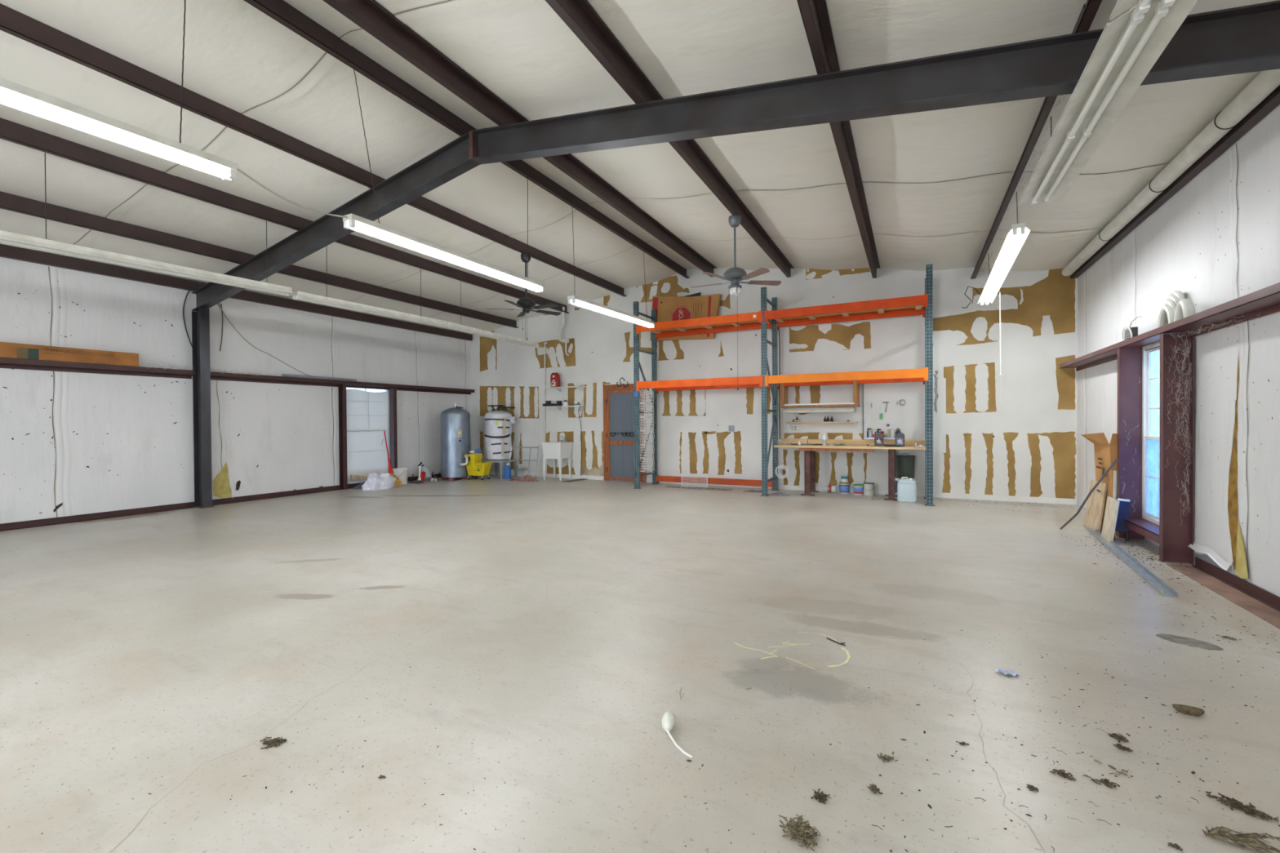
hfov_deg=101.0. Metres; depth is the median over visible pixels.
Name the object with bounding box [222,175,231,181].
socket
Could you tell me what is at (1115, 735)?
clump
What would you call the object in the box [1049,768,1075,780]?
clump
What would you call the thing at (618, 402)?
door
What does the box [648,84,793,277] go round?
ceiling beam
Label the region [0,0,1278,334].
ceiling
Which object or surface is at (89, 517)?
baseboard
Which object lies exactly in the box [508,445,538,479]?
tube rack
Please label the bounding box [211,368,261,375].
cobwebs
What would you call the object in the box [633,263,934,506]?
rack
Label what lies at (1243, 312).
cobwebs
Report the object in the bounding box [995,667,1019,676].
scrap
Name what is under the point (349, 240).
ceiling beam
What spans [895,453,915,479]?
bucket
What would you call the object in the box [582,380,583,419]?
shelf standard
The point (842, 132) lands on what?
ceiling beam
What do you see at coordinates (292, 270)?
ceiling beam
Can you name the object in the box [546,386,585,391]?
wall shelf
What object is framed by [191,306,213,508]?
steel column
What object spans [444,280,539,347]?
fluorescent light
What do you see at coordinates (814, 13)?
ceiling beam
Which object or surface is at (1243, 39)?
rafter
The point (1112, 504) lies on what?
leaning board
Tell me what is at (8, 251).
beam
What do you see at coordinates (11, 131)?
ceiling beam
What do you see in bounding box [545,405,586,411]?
wall shelf
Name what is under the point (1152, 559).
debris
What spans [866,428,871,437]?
spray bottle
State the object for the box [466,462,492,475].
tub
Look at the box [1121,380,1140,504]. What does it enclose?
cobwebs
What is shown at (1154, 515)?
window
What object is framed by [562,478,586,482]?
door mat
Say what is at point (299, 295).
fluorescent light
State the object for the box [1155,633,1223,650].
stain
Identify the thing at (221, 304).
cable
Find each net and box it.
[639,388,654,472]
[743,489,761,492]
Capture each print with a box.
[17,346,114,364]
[551,375,555,386]
[895,480,897,497]
[1096,457,1104,492]
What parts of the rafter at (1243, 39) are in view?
splice plate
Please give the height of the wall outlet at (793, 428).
0.111 m
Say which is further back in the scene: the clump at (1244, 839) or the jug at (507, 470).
the jug at (507, 470)
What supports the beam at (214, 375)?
attached to the wall at (72, 443)
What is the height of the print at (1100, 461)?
0.390 m
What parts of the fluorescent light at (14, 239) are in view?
hanging chain, hanging chain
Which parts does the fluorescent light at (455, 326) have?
hanging chain, hanging chain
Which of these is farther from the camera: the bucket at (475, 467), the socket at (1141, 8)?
the bucket at (475, 467)
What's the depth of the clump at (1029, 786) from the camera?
1.85 m
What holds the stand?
on the floor
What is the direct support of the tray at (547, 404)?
on the wall shelf at (559, 407)
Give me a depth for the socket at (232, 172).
3.48 m
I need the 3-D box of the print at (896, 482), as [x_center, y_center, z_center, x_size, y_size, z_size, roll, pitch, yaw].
[4.226,1.030,8.680,0.050,0.280,0.002,0,1,27]
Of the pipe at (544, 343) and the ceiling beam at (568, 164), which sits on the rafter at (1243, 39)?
the ceiling beam at (568, 164)
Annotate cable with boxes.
[182,290,195,351]
[218,302,311,376]
[219,303,222,351]
[777,326,780,439]
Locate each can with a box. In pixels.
[822,433,826,445]
[826,485,835,492]
[838,483,849,493]
[840,475,848,482]
[853,484,863,494]
[862,482,874,495]
[887,428,891,437]
[891,428,894,437]
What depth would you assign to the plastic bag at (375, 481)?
10.39 m
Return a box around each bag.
[361,471,396,490]
[550,372,560,386]
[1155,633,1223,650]
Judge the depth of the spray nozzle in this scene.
11.94 m
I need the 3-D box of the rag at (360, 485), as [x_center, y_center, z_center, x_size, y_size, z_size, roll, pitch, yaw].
[-5.617,1.180,10.789,0.229,0.117,0.600,0,1,27]
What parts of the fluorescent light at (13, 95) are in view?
hanging chain, power cord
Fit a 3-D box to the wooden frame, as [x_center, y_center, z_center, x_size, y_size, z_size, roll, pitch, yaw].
[3.207,-0.577,9.443,1.315,0.465,0.313,0,1,27]
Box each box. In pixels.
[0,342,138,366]
[649,293,721,341]
[1081,432,1117,535]
[1113,497,1129,541]
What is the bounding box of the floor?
[0,474,1279,852]
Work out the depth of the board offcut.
10.73 m
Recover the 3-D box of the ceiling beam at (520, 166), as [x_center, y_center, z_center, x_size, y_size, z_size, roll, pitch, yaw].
[-0.439,-3.085,8.102,0.120,0.180,6.070,0,1,27]
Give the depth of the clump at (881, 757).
2.02 m
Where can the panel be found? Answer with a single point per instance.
(699, 293)
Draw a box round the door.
[603,383,646,482]
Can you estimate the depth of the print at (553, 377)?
12.09 m
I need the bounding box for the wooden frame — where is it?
[780,380,859,408]
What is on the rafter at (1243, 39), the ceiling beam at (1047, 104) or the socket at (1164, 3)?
the ceiling beam at (1047, 104)
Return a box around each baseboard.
[0,473,441,531]
[488,471,1076,504]
[1192,556,1279,611]
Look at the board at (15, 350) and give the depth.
7.00 m
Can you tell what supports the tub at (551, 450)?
in the utility sink
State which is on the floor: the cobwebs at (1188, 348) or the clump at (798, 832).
the clump at (798, 832)
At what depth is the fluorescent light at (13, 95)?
2.99 m
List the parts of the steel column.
plate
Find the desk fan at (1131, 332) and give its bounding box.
[1121,315,1142,341]
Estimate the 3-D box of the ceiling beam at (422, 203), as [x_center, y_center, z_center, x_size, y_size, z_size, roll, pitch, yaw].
[-1.740,-2.877,8.776,0.120,0.180,6.070,0,1,27]
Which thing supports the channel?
on the floor
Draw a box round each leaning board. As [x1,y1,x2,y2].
[1083,480,1106,531]
[1100,493,1107,532]
[1101,496,1119,543]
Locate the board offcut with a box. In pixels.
[351,475,367,479]
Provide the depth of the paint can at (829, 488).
9.47 m
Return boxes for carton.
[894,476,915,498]
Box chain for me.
[933,370,937,413]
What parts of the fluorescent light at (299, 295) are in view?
hanging chain, hanging chain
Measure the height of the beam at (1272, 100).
0.148 m
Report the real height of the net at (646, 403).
1.741 m
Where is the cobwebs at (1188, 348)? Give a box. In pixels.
[1164,336,1192,525]
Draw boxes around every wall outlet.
[728,425,733,431]
[791,425,796,431]
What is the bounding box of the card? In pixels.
[879,413,882,419]
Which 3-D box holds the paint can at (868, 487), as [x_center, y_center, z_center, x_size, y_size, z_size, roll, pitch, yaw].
[3.969,1.085,9.153,0.183,0.206,0.178,0,1,27]
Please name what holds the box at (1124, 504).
on the floor
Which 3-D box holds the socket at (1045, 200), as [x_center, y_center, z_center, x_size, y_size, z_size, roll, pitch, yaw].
[3.462,-1.940,4.491,0.036,0.052,0.036,0,1,27]
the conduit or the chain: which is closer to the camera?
the chain
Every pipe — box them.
[543,342,546,442]
[557,306,569,355]
[1061,68,1279,276]
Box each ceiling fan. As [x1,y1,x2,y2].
[486,253,560,339]
[689,214,781,390]
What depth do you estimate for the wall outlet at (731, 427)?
10.42 m
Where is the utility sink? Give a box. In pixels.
[540,435,573,480]
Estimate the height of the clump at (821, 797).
0.022 m
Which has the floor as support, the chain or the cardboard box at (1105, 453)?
the cardboard box at (1105, 453)
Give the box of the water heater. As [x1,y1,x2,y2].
[484,404,515,460]
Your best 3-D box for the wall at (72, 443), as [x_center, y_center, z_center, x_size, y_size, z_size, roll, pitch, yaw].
[-8.416,-0.655,5.851,0.160,3.925,17.500,0,1,27]
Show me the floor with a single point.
(115, 607)
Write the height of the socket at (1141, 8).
0.052 m
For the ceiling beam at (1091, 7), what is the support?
on the rafter at (1243, 39)
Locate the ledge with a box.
[1059,282,1279,371]
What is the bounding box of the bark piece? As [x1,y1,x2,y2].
[1172,703,1204,716]
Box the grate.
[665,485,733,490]
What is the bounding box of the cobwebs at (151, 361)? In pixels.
[142,360,193,369]
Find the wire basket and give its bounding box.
[681,473,707,487]
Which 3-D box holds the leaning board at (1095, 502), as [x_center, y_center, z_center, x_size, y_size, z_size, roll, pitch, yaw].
[5.323,0.927,6.171,0.106,0.563,0.367,0,1,17]
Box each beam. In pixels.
[0,3,385,187]
[0,117,313,229]
[0,191,254,263]
[0,356,195,378]
[210,371,474,394]
[231,261,518,328]
[244,0,476,136]
[292,227,568,313]
[322,0,528,125]
[368,186,626,297]
[501,160,688,278]
[510,109,716,276]
[545,0,663,104]
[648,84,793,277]
[796,0,839,75]
[829,50,879,278]
[970,4,1085,279]
[1074,0,1102,33]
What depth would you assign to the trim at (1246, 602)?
3.86 m
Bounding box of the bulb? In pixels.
[662,711,693,758]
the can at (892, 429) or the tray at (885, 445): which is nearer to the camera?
the tray at (885, 445)
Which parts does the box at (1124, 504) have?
lid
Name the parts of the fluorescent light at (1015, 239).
power cord, pull cord, hanging chain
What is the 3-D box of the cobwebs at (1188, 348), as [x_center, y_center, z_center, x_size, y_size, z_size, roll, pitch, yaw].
[4.802,0.044,4.701,0.193,1.697,0.061,0,1,27]
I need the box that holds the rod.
[1059,457,1119,529]
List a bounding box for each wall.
[0,257,471,524]
[471,267,1077,504]
[1076,104,1279,596]
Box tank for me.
[440,403,470,480]
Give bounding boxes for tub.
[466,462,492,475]
[540,441,573,458]
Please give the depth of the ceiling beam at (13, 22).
4.40 m
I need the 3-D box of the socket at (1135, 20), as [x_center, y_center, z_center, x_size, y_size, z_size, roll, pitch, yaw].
[2.319,-1.913,2.459,0.036,0.052,0.036,0,1,27]
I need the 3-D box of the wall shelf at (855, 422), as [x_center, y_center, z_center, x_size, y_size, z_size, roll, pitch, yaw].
[3.276,-0.034,9.578,1.254,0.103,0.167,0,1,27]
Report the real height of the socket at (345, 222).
0.052 m
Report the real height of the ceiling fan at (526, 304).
1.392 m
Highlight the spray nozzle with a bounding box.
[563,400,568,405]
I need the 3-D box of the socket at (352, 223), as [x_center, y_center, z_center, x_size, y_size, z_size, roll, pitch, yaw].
[-2.314,-1.631,4.242,0.036,0.052,0.036,0,1,27]
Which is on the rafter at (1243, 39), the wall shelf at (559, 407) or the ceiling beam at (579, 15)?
the ceiling beam at (579, 15)
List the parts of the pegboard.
panel, panel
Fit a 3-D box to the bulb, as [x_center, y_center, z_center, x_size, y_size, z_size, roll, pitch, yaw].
[0.142,1.250,2.149,0.067,0.061,0.265,-1,1,-14]
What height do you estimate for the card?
0.101 m
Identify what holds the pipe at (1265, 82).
attached to the beam at (1272, 100)
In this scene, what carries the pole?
on the floor
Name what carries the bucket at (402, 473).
on the floor
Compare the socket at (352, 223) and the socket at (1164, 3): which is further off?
the socket at (352, 223)
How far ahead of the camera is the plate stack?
4.74 m
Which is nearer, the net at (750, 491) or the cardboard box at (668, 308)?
the net at (750, 491)
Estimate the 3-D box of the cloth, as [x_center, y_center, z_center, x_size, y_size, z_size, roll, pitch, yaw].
[-3.726,0.558,12.170,0.180,0.095,0.144,0,1,27]
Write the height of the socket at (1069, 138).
0.052 m
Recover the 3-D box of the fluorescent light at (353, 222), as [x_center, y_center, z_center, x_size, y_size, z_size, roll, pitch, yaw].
[-1.786,-2.292,5.339,0.110,1.346,2.489,0,1,27]
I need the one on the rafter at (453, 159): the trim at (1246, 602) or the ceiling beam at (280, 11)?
the ceiling beam at (280, 11)
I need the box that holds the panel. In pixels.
[685,292,701,297]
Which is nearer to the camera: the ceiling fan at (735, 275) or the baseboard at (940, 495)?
the ceiling fan at (735, 275)
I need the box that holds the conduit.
[281,373,356,381]
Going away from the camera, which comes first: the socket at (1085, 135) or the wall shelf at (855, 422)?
the socket at (1085, 135)
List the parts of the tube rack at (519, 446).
rail, rail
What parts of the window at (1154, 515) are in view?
sill, frame, sash, pane, sash, pane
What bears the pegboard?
attached to the wall at (1014, 433)
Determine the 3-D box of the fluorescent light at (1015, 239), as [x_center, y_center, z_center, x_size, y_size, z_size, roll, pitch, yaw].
[4.285,-1.332,6.493,0.488,2.049,2.800,0,1,27]
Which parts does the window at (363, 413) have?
pane, frame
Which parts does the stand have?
leg, leg, leg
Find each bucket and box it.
[392,467,408,484]
[464,453,493,479]
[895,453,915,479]
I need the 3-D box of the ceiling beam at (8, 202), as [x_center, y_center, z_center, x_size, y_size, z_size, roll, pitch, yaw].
[-8.321,-2.355,2.539,0.120,0.180,11.700,0,1,27]
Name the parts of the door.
coat hook rail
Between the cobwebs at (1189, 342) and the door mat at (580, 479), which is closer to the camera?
the cobwebs at (1189, 342)
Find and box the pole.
[1112,471,1116,532]
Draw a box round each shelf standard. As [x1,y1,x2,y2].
[560,381,561,420]
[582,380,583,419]
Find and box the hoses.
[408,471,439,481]
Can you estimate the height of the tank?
1.760 m
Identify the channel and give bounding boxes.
[1084,524,1177,597]
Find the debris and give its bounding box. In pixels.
[4,497,1279,852]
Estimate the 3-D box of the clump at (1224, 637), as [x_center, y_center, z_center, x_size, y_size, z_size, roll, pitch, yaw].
[3.462,1.242,3.101,0.096,0.009,0.048,0,1,27]
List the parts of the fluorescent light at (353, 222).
hanging chain, hanging chain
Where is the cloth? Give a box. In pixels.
[475,448,482,453]
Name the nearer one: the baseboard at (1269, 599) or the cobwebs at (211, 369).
the baseboard at (1269, 599)
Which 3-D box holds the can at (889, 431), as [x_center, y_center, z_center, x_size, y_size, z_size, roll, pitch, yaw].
[4.288,0.118,9.065,0.060,0.168,0.044,0,1,27]
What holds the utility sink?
on the floor
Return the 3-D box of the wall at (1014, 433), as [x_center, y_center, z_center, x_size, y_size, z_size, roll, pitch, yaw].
[1.145,-1.072,10.826,12.515,4.530,0.124,0,1,27]
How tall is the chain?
0.639 m
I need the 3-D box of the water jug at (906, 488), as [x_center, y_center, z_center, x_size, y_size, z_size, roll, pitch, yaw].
[4.263,0.998,8.425,0.280,0.388,0.256,0,1,27]
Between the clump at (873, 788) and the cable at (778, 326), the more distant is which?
the cable at (778, 326)
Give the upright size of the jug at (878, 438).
0.248 m
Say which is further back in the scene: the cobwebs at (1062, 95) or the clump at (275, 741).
the cobwebs at (1062, 95)
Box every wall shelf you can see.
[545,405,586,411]
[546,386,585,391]
[784,421,857,427]
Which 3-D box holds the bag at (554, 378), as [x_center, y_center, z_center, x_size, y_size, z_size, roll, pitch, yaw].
[-1.944,-1.069,12.127,0.223,0.335,0.113,0,1,27]
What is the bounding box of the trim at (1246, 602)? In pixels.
[1166,564,1279,629]
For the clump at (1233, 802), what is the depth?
1.75 m
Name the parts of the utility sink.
leg, leg, leg, leg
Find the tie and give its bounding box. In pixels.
[826,637,845,645]
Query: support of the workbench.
on the floor
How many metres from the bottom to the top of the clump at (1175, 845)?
0.012 m
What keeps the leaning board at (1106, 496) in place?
on the floor
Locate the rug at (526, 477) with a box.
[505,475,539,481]
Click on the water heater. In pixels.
(498, 424)
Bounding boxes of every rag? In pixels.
[351,481,364,488]
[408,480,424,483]
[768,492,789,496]
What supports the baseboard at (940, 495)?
attached to the wall at (1014, 433)
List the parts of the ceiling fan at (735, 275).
blade, blade, motor, pull chain, blade, blade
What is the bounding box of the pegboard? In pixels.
[862,377,946,453]
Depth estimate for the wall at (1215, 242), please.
4.26 m
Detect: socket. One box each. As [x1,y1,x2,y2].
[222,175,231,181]
[227,168,236,179]
[343,220,351,229]
[348,219,355,227]
[1012,228,1017,235]
[1020,226,1025,234]
[1043,195,1049,202]
[1066,130,1075,141]
[1082,127,1091,137]
[1130,8,1144,25]
[1136,0,1150,15]
[1155,1,1168,18]
[1160,0,1175,8]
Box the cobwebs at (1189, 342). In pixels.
[1181,342,1191,515]
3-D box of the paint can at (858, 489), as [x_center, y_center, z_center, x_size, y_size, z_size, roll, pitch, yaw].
[3.827,1.101,9.238,0.181,0.175,0.176,0,1,27]
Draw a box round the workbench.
[773,438,925,500]
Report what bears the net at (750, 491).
on the floor
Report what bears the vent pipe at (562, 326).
attached to the ceiling beam at (349, 240)
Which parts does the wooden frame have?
post, post, trim, post, post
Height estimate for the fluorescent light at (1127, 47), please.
0.418 m
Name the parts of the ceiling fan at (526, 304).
blade, blade, motor, blade, blade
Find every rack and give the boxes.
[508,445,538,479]
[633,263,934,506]
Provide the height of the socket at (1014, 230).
0.054 m
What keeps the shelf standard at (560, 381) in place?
attached to the wall at (1014, 433)
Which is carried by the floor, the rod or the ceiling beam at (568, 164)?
the rod
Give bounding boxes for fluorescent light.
[0,0,347,217]
[0,152,293,296]
[291,250,448,327]
[342,66,544,293]
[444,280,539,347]
[567,204,654,328]
[783,406,854,413]
[961,191,1030,376]
[1017,0,1197,205]
[1109,0,1175,20]
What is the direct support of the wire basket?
on the floor
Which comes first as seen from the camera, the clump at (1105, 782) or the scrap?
the clump at (1105, 782)
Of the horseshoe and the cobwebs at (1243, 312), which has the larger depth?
the horseshoe
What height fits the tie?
0.009 m
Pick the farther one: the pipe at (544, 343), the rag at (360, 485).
the pipe at (544, 343)
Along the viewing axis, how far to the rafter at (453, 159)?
6.31 m
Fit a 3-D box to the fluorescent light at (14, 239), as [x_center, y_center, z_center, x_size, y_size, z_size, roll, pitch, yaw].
[-5.066,-2.071,5.633,0.170,0.905,2.515,0,1,27]
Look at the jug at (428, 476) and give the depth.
11.87 m
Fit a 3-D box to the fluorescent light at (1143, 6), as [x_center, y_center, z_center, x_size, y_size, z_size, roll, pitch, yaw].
[1.777,-2.082,1.318,0.310,0.418,2.420,0,1,27]
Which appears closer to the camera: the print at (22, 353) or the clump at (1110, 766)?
the clump at (1110, 766)
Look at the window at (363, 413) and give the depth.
10.94 m
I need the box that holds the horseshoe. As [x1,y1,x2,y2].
[616,377,627,386]
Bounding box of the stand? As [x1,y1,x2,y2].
[480,459,517,479]
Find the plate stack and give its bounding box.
[1156,290,1195,328]
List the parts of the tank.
rating plate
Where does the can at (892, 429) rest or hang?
on the wire shelf at (866, 437)
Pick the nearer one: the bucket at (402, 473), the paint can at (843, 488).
the paint can at (843, 488)
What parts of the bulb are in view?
bulb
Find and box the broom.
[383,431,402,486]
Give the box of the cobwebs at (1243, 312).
[1170,311,1260,337]
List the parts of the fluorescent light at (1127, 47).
hanging chain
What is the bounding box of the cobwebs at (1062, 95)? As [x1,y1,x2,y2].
[982,94,1065,271]
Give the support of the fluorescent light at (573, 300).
hanging from the ceiling beam at (520, 166)
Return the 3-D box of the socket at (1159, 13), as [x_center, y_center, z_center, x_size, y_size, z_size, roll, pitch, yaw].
[2.394,-1.913,2.420,0.036,0.052,0.036,0,1,27]
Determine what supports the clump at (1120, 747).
on the floor
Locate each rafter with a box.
[191,130,479,311]
[471,0,1279,164]
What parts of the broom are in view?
handle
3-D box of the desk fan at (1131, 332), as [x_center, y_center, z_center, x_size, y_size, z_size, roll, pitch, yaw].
[5.228,-0.999,5.584,0.083,0.284,0.500,0,1,27]
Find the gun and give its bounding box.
[417,462,425,480]
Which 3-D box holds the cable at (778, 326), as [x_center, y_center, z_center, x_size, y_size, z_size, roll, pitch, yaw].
[2.572,-0.808,9.745,0.022,2.082,0.050,-1,1,-18]
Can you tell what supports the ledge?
attached to the wall at (1215, 242)
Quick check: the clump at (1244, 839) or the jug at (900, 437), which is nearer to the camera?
the clump at (1244, 839)
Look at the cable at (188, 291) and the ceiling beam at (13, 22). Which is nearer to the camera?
the ceiling beam at (13, 22)
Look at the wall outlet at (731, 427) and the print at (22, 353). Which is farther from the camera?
the wall outlet at (731, 427)
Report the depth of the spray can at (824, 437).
9.15 m
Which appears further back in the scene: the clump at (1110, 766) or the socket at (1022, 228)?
the socket at (1022, 228)
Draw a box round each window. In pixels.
[337,384,397,488]
[1116,332,1194,564]
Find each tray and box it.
[545,403,562,406]
[883,444,900,446]
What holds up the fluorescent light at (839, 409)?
attached to the wooden frame
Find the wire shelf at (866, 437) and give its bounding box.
[865,433,895,439]
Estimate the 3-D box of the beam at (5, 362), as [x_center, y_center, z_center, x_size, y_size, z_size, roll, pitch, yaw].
[-9.649,-0.747,3.152,0.138,0.125,11.535,0,1,27]
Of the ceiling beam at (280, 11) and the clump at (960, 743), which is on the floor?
the clump at (960, 743)
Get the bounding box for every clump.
[260,736,286,749]
[778,814,821,851]
[810,788,831,804]
[867,783,882,794]
[876,751,897,763]
[955,741,968,745]
[1026,783,1038,791]
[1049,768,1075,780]
[1084,774,1119,788]
[1093,759,1133,777]
[1107,733,1128,742]
[1112,743,1133,751]
[1167,842,1182,850]
[1202,826,1279,852]
[1205,791,1279,826]
[1216,634,1240,639]
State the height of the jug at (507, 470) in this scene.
0.360 m
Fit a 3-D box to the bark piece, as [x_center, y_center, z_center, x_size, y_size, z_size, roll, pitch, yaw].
[2.413,1.248,2.317,0.103,0.026,0.049,0,1,27]
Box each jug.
[421,464,431,479]
[503,463,511,479]
[874,431,884,446]
[895,431,904,446]
[897,476,916,502]
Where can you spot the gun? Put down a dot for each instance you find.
(421, 473)
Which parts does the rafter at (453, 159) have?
splice plate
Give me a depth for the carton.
8.69 m
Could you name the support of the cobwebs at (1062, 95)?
attached to the ceiling beam at (1047, 104)
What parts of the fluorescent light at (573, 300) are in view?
hanging chain, hanging chain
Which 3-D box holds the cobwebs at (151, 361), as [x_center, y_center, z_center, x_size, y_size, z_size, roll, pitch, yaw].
[-7.083,-0.931,7.936,0.041,0.161,0.627,0,1,27]
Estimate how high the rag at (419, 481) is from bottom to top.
0.063 m
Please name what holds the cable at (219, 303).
attached to the wall at (72, 443)
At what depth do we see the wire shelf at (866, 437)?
9.06 m
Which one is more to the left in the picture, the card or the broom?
the broom

